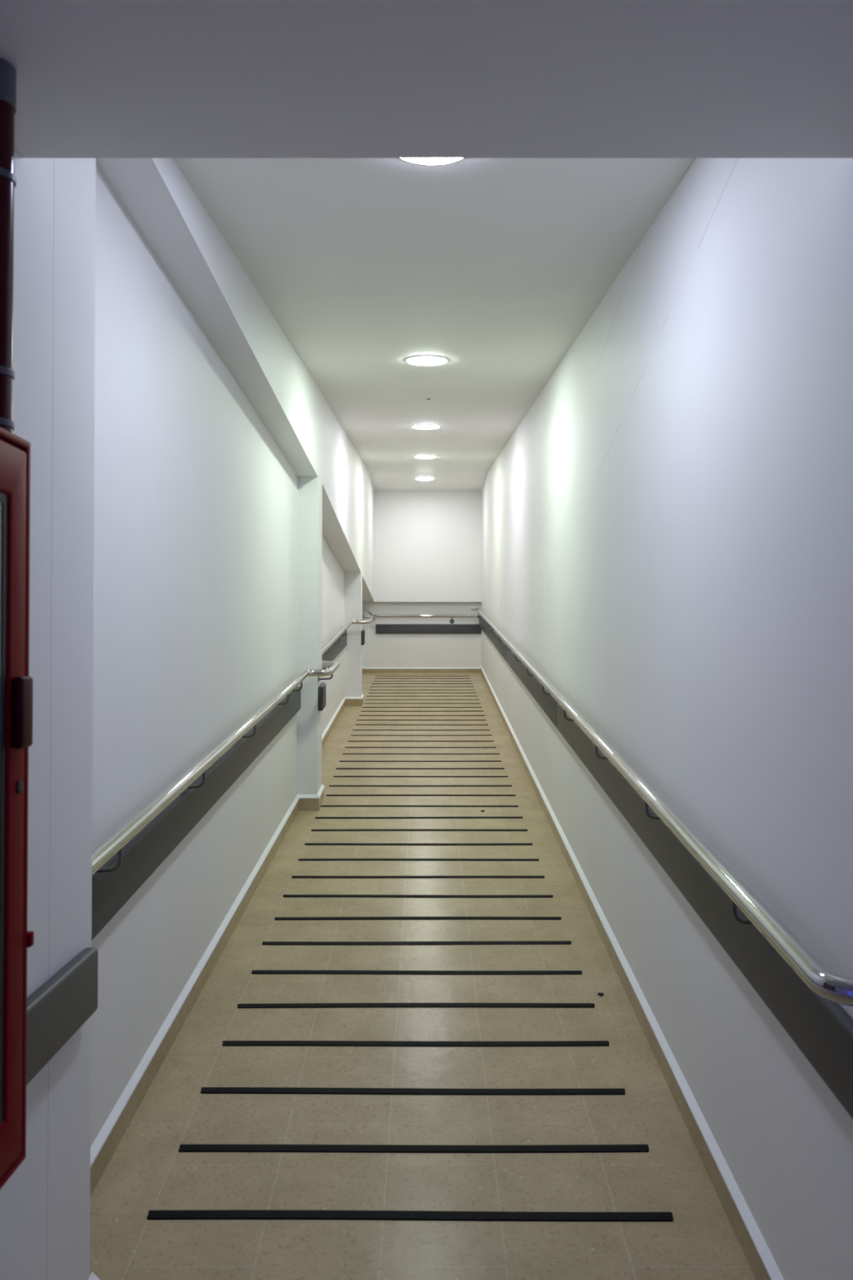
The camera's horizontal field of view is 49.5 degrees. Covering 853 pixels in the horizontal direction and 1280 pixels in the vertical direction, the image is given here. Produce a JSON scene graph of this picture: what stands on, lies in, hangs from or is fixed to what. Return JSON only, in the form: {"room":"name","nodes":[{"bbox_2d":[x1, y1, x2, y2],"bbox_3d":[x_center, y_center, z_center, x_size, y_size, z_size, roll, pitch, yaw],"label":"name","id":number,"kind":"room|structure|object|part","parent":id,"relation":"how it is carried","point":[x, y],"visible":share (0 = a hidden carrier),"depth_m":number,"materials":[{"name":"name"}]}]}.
{"room":"hospital interior","nodes":[
{"label":"hospital interior","id":0,"kind":"room"},
{"bbox_2d":[0,149,373,1279],"bbox_3d":[-0.877,-0.644,5.581,0.445,4.600,14.140,0,-1,0],"label":"wall","id":1,"kind":"structure","parent":0,"point":[202,513],"depth_m":2.58,"materials":[{"name":"white paint"}]},
{"bbox_2d":[0,58,16,432],"bbox_3d":[-0.614,-0.533,1.270,0.093,0.510,0.050,0,-1,0],"label":"riser pipe","id":2,"kind":"object","parent":1,"relation":"attached to","point":[7,71],"visible":0.94,"depth_m":1.26,"materials":[{"name":"metal"}]},
{"bbox_2d":[0,426,33,1189],"bbox_3d":[-0.601,0.217,0.930,0.113,1.005,0.767,0,-1,0],"label":"cabinet","id":3,"kind":"object","parent":1,"relation":"attached to","point":[15,683],"visible":1,"depth_m":1.25,"materials":[{"name":"red metal"}]},
{"bbox_3d":[-0.567,0.218,0.924,0.004,0.827,0.615,0,-1,0],"label":"glass pane","id":4,"kind":"part","parent":3,"relation":"part of","materials":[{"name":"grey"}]},
{"bbox_3d":[-0.552,0.098,1.263,0.016,0.098,0.038,0,-1,0],"label":"handle","id":5,"kind":"part","parent":3,"relation":"part of","materials":[{"name":"red plastic"}]},
{"bbox_2d":[26,947,97,1085],"bbox_3d":[-0.645,0.639,0.985,0.030,0.123,1.590,0,-1,0],"label":"guard","id":6,"kind":"object","parent":1,"relation":"attached to","point":[60,1006],"visible":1,"depth_m":1.59,"materials":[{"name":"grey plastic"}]},
{"bbox_2d":[91,686,301,940],"bbox_3d":[-0.776,0.501,3.668,0.030,0.508,3.650,0,-1,0],"label":"guard","id":7,"kind":"object","parent":1,"relation":"attached to","point":[143,854],"visible":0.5,"depth_m":2.82,"materials":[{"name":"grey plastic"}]},
{"bbox_2d":[88,666,364,1279],"bbox_3d":[-0.749,0.852,5.407,0.221,1.243,13.840,0,-1,0],"label":"baseboard","id":8,"kind":"structure","parent":1,"relation":"attached to","point":[105,1144],"depth_m":3.00,"materials":[{"name":"beige stone"}]},
{"bbox_2d":[92,608,373,875],"bbox_3d":[-0.703,0.077,6.957,0.303,1.117,10.199,0,-1,0],"label":"handrail","id":9,"kind":"object","parent":1,"relation":"attached to","point":[113,844],"visible":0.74,"depth_m":2.87,"materials":[{"name":"silver metal"}]},
{"bbox_2d":[318,682,325,711],"bbox_3d":[-0.640,0.347,5.673,0.031,0.165,0.185,0,-1,0],"label":"guard","id":10,"kind":"object","parent":1,"relation":"attached to","point":[322,688],"visible":1,"depth_m":5.58,"materials":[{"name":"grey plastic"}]},
{"bbox_2d":[321,631,346,669],"bbox_3d":[-0.827,0.142,7.654,0.030,0.516,3.610,0,-1,0],"label":"guard","id":11,"kind":"object","parent":1,"relation":"attached to","point":[335,649],"visible":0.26,"depth_m":8.29,"materials":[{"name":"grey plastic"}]},
{"bbox_2d":[360,629,364,644],"bbox_3d":[-0.660,-0.028,9.617,0.031,0.165,0.170,0,-1,0],"label":"guard","id":12,"kind":"object","parent":1,"relation":"attached to","point":[362,632],"visible":1,"depth_m":9.53,"materials":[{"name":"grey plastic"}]},
{"bbox_2d":[362,490,481,666],"bbox_3d":[-0.050,-1.103,12.458,2.100,3.471,0.400,0,-1,0],"label":"wall","id":13,"kind":"structure","parent":0,"point":[428,544],"depth_m":12.27,"materials":[{"name":"white paint"}]},
{"bbox_2d":[363,666,480,672],"bbox_3d":[-0.064,0.407,12.327,1.592,0.087,0.016,0,-1,0],"label":"baseboard","id":14,"kind":"structure","parent":13,"relation":"attached to","point":[366,669],"depth_m":12.32,"materials":[{"name":"beige stone"}]},
{"bbox_2d":[373,614,480,623],"bbox_3d":[0.005,-0.279,12.296,1.431,0.116,0.102,0,-1,0],"label":"handrail","id":15,"kind":"object","parent":13,"relation":"attached to","point":[451,621],"visible":0.94,"depth_m":12.25,"materials":[{"name":"silver metal"}]},
{"bbox_2d":[375,624,481,633],"bbox_3d":[0.029,-0.146,12.329,1.408,0.125,0.030,0,-1,0],"label":"guard","id":16,"kind":"object","parent":13,"relation":"attached to","point":[380,628],"visible":0.81,"depth_m":12.31,"materials":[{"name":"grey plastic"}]},
{"bbox_2d":[89,672,755,1279],"bbox_3d":[-0.050,0.972,5.606,2.100,1.370,14.240,0,-1,0],"label":"floor","id":17,"kind":"structure","parent":0,"point":[146,1171],"depth_m":2.70,"materials":[{"name":"beige tile"}]},
{"bbox_2d":[146,1209,673,1222],"bbox_3d":[-0.038,1.314,2.111,1.204,0.007,0.032,0,-1,0],"label":"strip","id":18,"kind":"object","parent":17,"relation":"on","point":[550,1216],"visible":1,"depth_m":2.11,"materials":[{"name":"black rubber"}]},
{"bbox_2d":[200,1087,625,1095],"bbox_3d":[-0.039,1.271,2.604,1.201,0.007,0.032,0,-1,0],"label":"strip","id":19,"kind":"object","parent":17,"relation":"on","point":[322,1091],"visible":1,"depth_m":2.60,"materials":[{"name":"black rubber"}]},
{"bbox_2d":[177,1144,648,1153],"bbox_3d":[-0.032,1.293,2.351,1.200,0.006,0.033,0,-1,0],"label":"strip","id":20,"kind":"object","parent":17,"relation":"on","point":[183,1148],"visible":1,"depth_m":2.35,"materials":[{"name":"black rubber"}]},
{"bbox_2d":[222,1040,609,1046],"bbox_3d":[-0.033,1.249,2.861,1.203,0.006,0.033,0,-1,0],"label":"strip","id":21,"kind":"object","parent":17,"relation":"on","point":[225,1043],"visible":1,"depth_m":2.86,"materials":[{"name":"black rubber"}]},
{"bbox_2d":[236,1002,595,1008],"bbox_3d":[-0.035,1.228,3.105,1.205,0.007,0.035,0,-1,0],"label":"strip","id":22,"kind":"object","parent":17,"relation":"on","point":[397,1004],"visible":1,"depth_m":3.10,"materials":[{"name":"black rubber"}]},
{"bbox_2d":[251,969,582,974],"bbox_3d":[-0.036,1.206,3.355,1.205,0.006,0.034,0,-1,0],"label":"strip","id":23,"kind":"object","parent":17,"relation":"on","point":[253,971],"visible":1,"depth_m":3.35,"materials":[{"name":"black rubber"}]},
{"bbox_2d":[262,941,571,945],"bbox_3d":[-0.037,1.184,3.611,1.214,0.007,0.032,0,-1,0],"label":"strip","id":24,"kind":"object","parent":17,"relation":"on","point":[264,943],"visible":1,"depth_m":3.60,"materials":[{"name":"black rubber"}]},
{"bbox_2d":[274,916,561,919],"bbox_3d":[-0.035,1.163,3.861,1.202,0.007,0.036,0,-1,0],"label":"strip","id":25,"kind":"object","parent":17,"relation":"on","point":[275,917],"visible":1,"depth_m":3.85,"materials":[{"name":"black rubber"}]},
{"bbox_2d":[291,875,544,878],"bbox_3d":[-0.039,1.119,4.365,1.200,0.006,0.032,0,-1,0],"label":"strip","id":26,"kind":"object","parent":17,"relation":"on","point":[292,877],"visible":1,"depth_m":4.36,"materials":[{"name":"black rubber"}]},
{"bbox_2d":[283,894,553,897],"bbox_3d":[-0.038,1.140,4.116,1.208,0.006,0.034,0,-1,0],"label":"strip","id":27,"kind":"object","parent":17,"relation":"on","point":[284,895],"visible":1,"depth_m":4.11,"materials":[{"name":"black rubber"}]},
{"bbox_2d":[304,843,533,845],"bbox_3d":[-0.041,1.075,4.867,1.206,0.006,0.033,0,-1,0],"label":"strip","id":28,"kind":"object","parent":17,"relation":"on","point":[336,844],"visible":1,"depth_m":4.86,"materials":[{"name":"black rubber"}]},
{"bbox_2d":[297,858,539,861],"bbox_3d":[-0.039,1.097,4.616,1.207,0.006,0.035,0,-1,0],"label":"strip","id":29,"kind":"object","parent":17,"relation":"on","point":[300,860],"visible":1,"depth_m":4.61,"materials":[{"name":"black rubber"}]},
{"bbox_2d":[315,816,523,818],"bbox_3d":[-0.043,1.032,5.370,1.212,0.007,0.031,0,-1,0],"label":"strip","id":30,"kind":"object","parent":17,"relation":"on","point":[429,817],"visible":1,"depth_m":5.37,"materials":[{"name":"black rubber"}]},
{"bbox_2d":[311,829,528,831],"bbox_3d":[-0.039,1.053,5.121,1.205,0.006,0.034,0,-1,0],"label":"strip","id":31,"kind":"object","parent":17,"relation":"on","point":[311,829],"visible":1,"depth_m":5.12,"materials":[{"name":"black rubber"}]},
{"bbox_2d":[320,804,518,807],"bbox_3d":[-0.043,1.010,5.623,1.209,0.006,0.034,0,-1,0],"label":"strip","id":32,"kind":"object","parent":17,"relation":"on","point":[441,806],"visible":1,"depth_m":5.62,"materials":[{"name":"black rubber"}]},
{"bbox_2d":[338,760,501,761],"bbox_3d":[-0.046,0.901,6.880,1.215,0.006,0.035,0,-1,0],"label":"strip","id":33,"kind":"object","parent":17,"relation":"on","point":[339,761],"visible":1,"depth_m":6.87,"materials":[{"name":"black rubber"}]},
{"bbox_2d":[328,785,511,786],"bbox_3d":[-0.040,0.967,6.125,1.219,0.007,0.035,0,-1,0],"label":"strip","id":34,"kind":"object","parent":17,"relation":"on","point":[329,785],"visible":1,"depth_m":6.12,"materials":[{"name":"black rubber"}]},
{"bbox_2d":[336,768,504,768],"bbox_3d":[-0.044,0.923,6.634,1.216,0.007,0.035,0,-1,0],"label":"strip","id":35,"kind":"object","parent":17,"relation":"on","point":[336,768],"visible":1,"depth_m":6.63,"materials":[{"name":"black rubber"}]},
{"bbox_2d":[325,794,515,795],"bbox_3d":[-0.036,0.988,5.881,1.212,0.006,0.034,0,-1,0],"label":"strip","id":36,"kind":"object","parent":17,"relation":"on","point":[326,794],"visible":1,"depth_m":5.87,"materials":[{"name":"black rubber"}]},
{"bbox_2d":[345,746,496,747],"bbox_3d":[-0.046,0.858,7.384,1.216,0.006,0.033,0,-1,0],"label":"strip","id":37,"kind":"object","parent":17,"relation":"on","point":[345,747],"visible":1,"depth_m":7.38,"materials":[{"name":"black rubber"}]},
{"bbox_2d":[348,740,493,742],"bbox_3d":[-0.044,0.836,7.636,1.214,0.006,0.032,0,-1,0],"label":"strip","id":38,"kind":"object","parent":17,"relation":"on","point":[348,740],"visible":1,"depth_m":7.63,"materials":[{"name":"black rubber"}]},
{"bbox_2d":[333,775,508,777],"bbox_3d":[-0.039,0.944,6.388,1.215,0.007,0.035,0,-1,0],"label":"strip","id":39,"kind":"object","parent":17,"relation":"on","point":[334,775],"visible":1,"depth_m":6.38,"materials":[{"name":"black rubber"}]},
{"bbox_2d":[342,753,500,754],"bbox_3d":[-0.042,0.879,7.135,1.224,0.006,0.034,0,-1,0],"label":"strip","id":40,"kind":"object","parent":17,"relation":"on","point":[342,753],"visible":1,"depth_m":7.13,"materials":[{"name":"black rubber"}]},
{"bbox_2d":[352,729,489,730],"bbox_3d":[-0.046,0.792,8.142,1.214,0.006,0.034,0,-1,0],"label":"strip","id":41,"kind":"object","parent":17,"relation":"on","point":[353,730],"visible":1,"depth_m":8.13,"materials":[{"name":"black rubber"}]},
{"bbox_2d":[356,720,485,720],"bbox_3d":[-0.047,0.749,8.646,1.219,0.006,0.032,0,-1,0],"label":"strip","id":42,"kind":"object","parent":17,"relation":"on","point":[357,720],"visible":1,"depth_m":8.63,"materials":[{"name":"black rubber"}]},
{"bbox_2d":[351,734,492,735],"bbox_3d":[-0.042,0.814,7.893,1.213,0.007,0.033,0,-1,0],"label":"strip","id":43,"kind":"object","parent":17,"relation":"on","point":[351,735],"visible":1,"depth_m":7.89,"materials":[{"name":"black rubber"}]},
{"bbox_2d":[355,724,488,724],"bbox_3d":[-0.042,0.770,8.402,1.215,0.007,0.033,0,-1,0],"label":"strip","id":44,"kind":"object","parent":17,"relation":"on","point":[355,724],"visible":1,"depth_m":8.40,"materials":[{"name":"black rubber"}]},
{"bbox_2d":[359,715,484,715],"bbox_3d":[-0.042,0.727,8.896,1.216,0.007,0.036,0,-1,0],"label":"strip","id":45,"kind":"object","parent":17,"relation":"on","point":[359,715],"visible":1,"depth_m":8.89,"materials":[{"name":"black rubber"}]},
{"bbox_2d":[360,711,483,711],"bbox_3d":[-0.043,0.704,9.158,1.221,0.007,0.035,0,-1,0],"label":"strip","id":46,"kind":"object","parent":17,"relation":"on","point":[361,711],"visible":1,"depth_m":9.14,"materials":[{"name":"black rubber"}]},
{"bbox_2d":[361,706,482,707],"bbox_3d":[-0.045,0.683,9.399,1.227,0.006,0.035,0,-1,0],"label":"strip","id":47,"kind":"object","parent":17,"relation":"on","point":[362,707],"visible":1,"depth_m":9.39,"materials":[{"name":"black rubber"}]},
{"bbox_2d":[370,686,473,687],"bbox_3d":[-0.051,0.552,10.921,1.223,0.006,0.032,0,-1,0],"label":"strip","id":48,"kind":"object","parent":17,"relation":"on","point":[371,686],"visible":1,"depth_m":10.91,"materials":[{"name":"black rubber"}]},
{"bbox_2d":[364,702,480,703],"bbox_3d":[-0.043,0.661,9.654,1.223,0.006,0.035,0,-1,0],"label":"strip","id":49,"kind":"object","parent":17,"relation":"on","point":[364,703],"visible":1,"depth_m":9.65,"materials":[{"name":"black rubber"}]},
{"bbox_2d":[366,695,478,696],"bbox_3d":[-0.046,0.617,10.166,1.232,0.007,0.032,0,-1,0],"label":"strip","id":50,"kind":"object","parent":17,"relation":"on","point":[366,695],"visible":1,"depth_m":10.17,"materials":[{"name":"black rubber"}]},
{"bbox_2d":[365,699,479,700],"bbox_3d":[-0.044,0.639,9.908,1.222,0.006,0.035,0,-1,0],"label":"strip","id":51,"kind":"object","parent":17,"relation":"on","point":[366,700],"visible":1,"depth_m":9.89,"materials":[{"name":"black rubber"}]},
{"bbox_2d":[372,683,473,684],"bbox_3d":[-0.048,0.530,11.172,1.232,0.006,0.035,0,-1,0],"label":"strip","id":52,"kind":"object","parent":17,"relation":"on","point":[372,683],"visible":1,"depth_m":11.18,"materials":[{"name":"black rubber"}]},
{"bbox_2d":[373,680,471,681],"bbox_3d":[-0.048,0.509,11.420,1.219,0.006,0.034,0,-1,0],"label":"strip","id":53,"kind":"object","parent":17,"relation":"on","point":[374,681],"visible":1,"depth_m":11.41,"materials":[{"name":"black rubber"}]},
{"bbox_2d":[375,675,470,676],"bbox_3d":[-0.048,0.466,11.918,1.226,0.007,0.031,0,-1,0],"label":"strip","id":54,"kind":"object","parent":17,"relation":"on","point":[375,676],"visible":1,"depth_m":11.90,"materials":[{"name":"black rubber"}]},
{"bbox_2d":[374,678,471,679],"bbox_3d":[-0.047,0.487,11.676,1.224,0.006,0.034,0,-1,0],"label":"strip","id":55,"kind":"object","parent":17,"relation":"on","point":[375,678],"visible":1,"depth_m":11.66,"materials":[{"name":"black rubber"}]},
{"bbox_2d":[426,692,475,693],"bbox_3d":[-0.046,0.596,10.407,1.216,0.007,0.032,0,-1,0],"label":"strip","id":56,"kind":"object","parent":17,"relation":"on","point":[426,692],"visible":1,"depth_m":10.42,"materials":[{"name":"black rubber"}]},
{"bbox_2d":[0,0,852,490],"bbox_3d":[-0.050,-1.652,5.646,2.100,1.857,14.240,0,-1,0],"label":"ceiling","id":57,"kind":"structure","parent":0,"point":[573,124],"depth_m":1.45,"materials":[{"name":"white paint"}]},
{"bbox_2d":[415,476,433,480],"bbox_3d":[-0.022,-1.987,11.392,0.226,0.010,0.226,0,-1,0],"label":"recessed light","id":58,"kind":"object","parent":57,"relation":"in","point":[422,478],"visible":1,"depth_m":11.37,"materials":[{"name":"white"}]},
{"bbox_2d":[413,455,436,458],"bbox_3d":[-0.012,-1.847,9.329,0.226,0.030,0.226,0,-1,0],"label":"recessed light","id":59,"kind":"object","parent":57,"relation":"in","point":[416,456],"visible":1,"depth_m":9.28,"materials":[{"name":"white"}]},
{"bbox_2d":[415,456,435,458],"bbox_3d":[-0.012,-1.846,9.329,0.209,0.028,0.209,0,-1,0],"label":"diffuser","id":60,"kind":"object","parent":59,"relation":"attached to","point":[420,457],"depth_m":9.33,"materials":[{"name":"white plastic"}]},
{"bbox_2d":[411,424,440,429],"bbox_3d":[-0.004,-1.664,7.216,0.226,0.030,0.226,0,-1,0],"label":"recessed light","id":61,"kind":"object","parent":57,"relation":"in","point":[416,426],"visible":1,"depth_m":7.17,"materials":[{"name":"white"}]},
{"bbox_3d":[-0.004,-1.665,7.216,0.226,0.028,0.226,0,-1,0],"label":"lamp trim","id":62,"kind":"part","parent":61,"relation":"part of","materials":[{"name":"white"}]},
{"bbox_2d":[404,355,448,365],"bbox_3d":[0.002,-1.457,4.823,0.226,0.030,0.226,0,-1,0],"label":"recessed light","id":63,"kind":"object","parent":57,"relation":"in","point":[421,360],"visible":1,"depth_m":4.79,"materials":[{"name":"white"}]},
{"bbox_2d":[400,158,463,164],"bbox_3d":[0.014,-1.240,2.319,0.226,0.030,0.226,0,-1,0],"label":"recessed light","id":64,"kind":"object","parent":57,"relation":"in","point":[419,161],"visible":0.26,"depth_m":2.40,"materials":[{"name":"white"}]},
{"bbox_2d":[481,158,852,1279],"bbox_3d":[0.844,-0.643,5.631,0.313,4.600,14.240,0,-1,0],"label":"wall","id":65,"kind":"structure","parent":0,"point":[667,526],"depth_m":2.21,"materials":[{"name":"white paint"}]},
{"bbox_2d":[479,617,485,632],"bbox_3d":[0.716,-0.201,11.727,0.030,0.254,1.159,0,-1,0],"label":"guard","id":66,"kind":"object","parent":65,"relation":"attached to","point":[482,624],"visible":0.59,"depth_m":11.67,"materials":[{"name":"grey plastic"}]},
{"bbox_2d":[484,622,507,660],"bbox_3d":[0.709,-0.015,9.566,0.030,0.457,3.144,0,-1,0],"label":"guard","id":67,"kind":"object","parent":65,"relation":"attached to","point":[500,646],"visible":0.63,"depth_m":9.22,"materials":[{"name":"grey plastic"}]},
{"bbox_2d":[506,646,557,727],"bbox_3d":[0.698,0.258,6.412,0.030,0.457,3.144,0,-1,0],"label":"guard","id":68,"kind":"object","parent":65,"relation":"attached to","point":[548,703],"visible":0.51,"depth_m":5.84,"materials":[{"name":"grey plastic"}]},
{"bbox_2d":[480,665,784,1279],"bbox_3d":[0.702,0.852,5.407,0.016,1.243,13.840,0,-1,0],"label":"baseboard","id":69,"kind":"structure","parent":65,"relation":"attached to","point":[763,1266],"depth_m":2.58,"materials":[{"name":"beige stone"}]},
{"bbox_2d":[471,607,852,1006],"bbox_3d":[0.655,0.074,6.734,0.151,1.170,10.680,0,-1,0],"label":"handrail","id":70,"kind":"object","parent":65,"relation":"attached to","point":[833,987],"visible":1,"depth_m":1.90,"materials":[{"name":"silver metal"}]},
{"bbox_2d":[556,702,852,1119],"bbox_3d":[0.684,0.617,2.261,0.030,0.660,5.134,0,-1,0],"label":"guard","id":71,"kind":"object","parent":65,"relation":"attached to","point":[820,1028],"visible":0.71,"depth_m":1.94,"materials":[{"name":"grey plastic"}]}
]}

